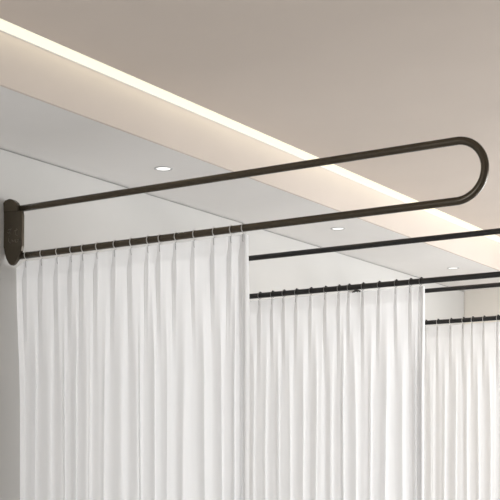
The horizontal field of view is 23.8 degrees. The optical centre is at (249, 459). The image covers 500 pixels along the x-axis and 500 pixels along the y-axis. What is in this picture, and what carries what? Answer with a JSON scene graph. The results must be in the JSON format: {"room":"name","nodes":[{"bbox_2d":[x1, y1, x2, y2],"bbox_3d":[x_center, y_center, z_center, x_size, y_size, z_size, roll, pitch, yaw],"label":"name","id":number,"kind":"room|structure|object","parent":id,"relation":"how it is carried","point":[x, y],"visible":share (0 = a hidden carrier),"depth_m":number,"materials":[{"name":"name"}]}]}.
{"room":"hospital room","nodes":[
{"label":"hospital room","id":0,"kind":"room"},
{"bbox_2d":[0,149,463,499],"bbox_3d":[-1.148,0.002,4.662,0.150,2.497,9.909,0,0,33],"label":"wall","id":1,"kind":"structure","parent":0,"point":[25,180],"depth_m":5.25,"materials":[{"name":"white paint"}]},
{"bbox_2d":[0,148,460,290],"bbox_3d":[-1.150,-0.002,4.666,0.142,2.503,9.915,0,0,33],"label":"trim","id":2,"kind":"structure","parent":1,"relation":"attached to","point":[0,148],"depth_m":5.80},
{"bbox_2d":[3,136,488,265],"bbox_3d":[-0.122,-0.913,4.224,2.047,0.267,0.037,0,0,33],"label":"rail","id":3,"kind":"object","parent":1,"relation":"attached to","point":[13,211],"visible":1,"depth_m":4.16,"materials":[{"name":"brown metal"}]},
{"bbox_2d":[16,234,249,499],"bbox_3d":[-0.477,0.203,4.497,1.149,1.994,0.098,0,0,33],"label":"curtain","id":4,"kind":"object","parent":3,"relation":"hanging from","point":[134,364],"visible":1,"depth_m":4.43,"materials":[{"name":"white fabric"}]},
{"bbox_2d":[249,228,499,298],"bbox_3d":[0.676,-0.913,5.469,2.047,0.267,0.037,0,0,33],"label":"rail","id":5,"kind":"object","parent":1,"relation":"attached to","point":[495,231],"visible":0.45,"depth_m":5.51,"materials":[{"name":"black metal"}]},
{"bbox_3d":[0.534,-0.800,5.566,0.012,0.068,0.036,0,0,33],"label":"curtain ring","id":6,"kind":"object","parent":5,"relation":"hanging from","visible":0},
{"bbox_2d":[249,286,424,499],"bbox_3d":[0.350,0.196,5.690,1.048,1.980,0.043,0,0,33],"label":"curtain","id":7,"kind":"object","parent":6,"relation":"hanging from","point":[336,412],"visible":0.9,"depth_m":5.63,"materials":[{"name":"white fabric"}]},
{"bbox_2d":[355,282,499,324],"bbox_3d":[1.497,-0.913,6.750,2.047,0.267,0.037,0,0,33],"label":"rail","id":8,"kind":"object","parent":1,"relation":"attached to","point":[488,285],"visible":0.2,"depth_m":6.91,"materials":[{"name":"black metal"}]},
{"bbox_2d":[424,322,499,499],"bbox_3d":[1.178,0.196,6.966,1.063,1.980,0.040,0,0,33],"label":"curtain","id":9,"kind":"object","parent":8,"relation":"hanging from","point":[462,366],"visible":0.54,"depth_m":6.91,"materials":[{"name":"white fabric"}]},
{"bbox_2d":[0,0,499,236],"bbox_3d":[1.483,-1.507,3.067,6.300,0.150,10.065,0,0,33],"label":"ceiling","id":10,"kind":"structure","parent":0,"point":[320,78],"depth_m":4.29,"materials":[{"name":"white paint"}]},
{"bbox_2d":[0,18,318,159],"bbox_3d":[-0.271,-1.447,4.752,0.081,0.029,2.113,0,0,33],"label":"light strip","id":11,"kind":"object","parent":10,"relation":"in","point":[21,33],"depth_m":4.54,"materials":[{"name":"grey plastic"}]},
{"bbox_2d":[0,86,499,290],"bbox_3d":[-0.910,-1.358,4.513,0.711,0.209,9.915,0,0,33],"label":"soffit","id":12,"kind":"structure","parent":10,"relation":"attached to","point":[30,127],"depth_m":5.35,"materials":[{"name":"white paint"}]},
{"bbox_2d":[154,166,172,170],"bbox_3d":[-0.372,-1.252,5.092,0.082,0.002,0.082,0,0,33],"label":"recessed light","id":13,"kind":"object","parent":12,"relation":"attached to","point":[159,168],"visible":1,"depth_m":5.08,"materials":[{"name":"grey plastic"}]},
{"bbox_2d":[330,227,345,229],"bbox_3d":[0.476,-1.252,6.413,0.082,0.002,0.082,0,0,33],"label":"recessed light","id":14,"kind":"object","parent":12,"relation":"attached to","point":[333,228],"visible":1,"depth_m":6.40,"materials":[{"name":"grey plastic"}]},
{"bbox_2d":[0,31,499,270],"bbox_3d":[-0.606,-1.358,4.317,0.012,0.209,9.915,0,0,33],"label":"fascia","id":15,"kind":"object","parent":10,"relation":"attached to","point":[28,69],"visible":0.75,"depth_m":4.88,"materials":[{"name":"beige paint"}]},
{"bbox_2d":[320,164,419,202],"bbox_3d":[0.640,-1.447,6.172,0.081,0.029,0.988,0,0,33],"label":"light strip","id":16,"kind":"object","parent":10,"relation":"in","point":[334,168],"depth_m":6.15,"materials":[{"name":"grey plastic"}]},
{"bbox_2d":[423,208,482,230],"bbox_3d":[1.219,-1.447,7.076,0.081,0.029,0.747,0,0,33],"label":"light strip","id":17,"kind":"object","parent":10,"relation":"in","point":[434,211],"depth_m":7.07,"materials":[{"name":"grey plastic"}]},
{"bbox_2d":[463,288,499,323],"bbox_3d":[4.159,-0.091,7.240,6.300,2.682,0.150,0,0,33],"label":"wall","id":18,"kind":"structure","parent":0,"point":[477,303],"depth_m":8.72,"materials":[{"name":"beige paint"}]}
]}

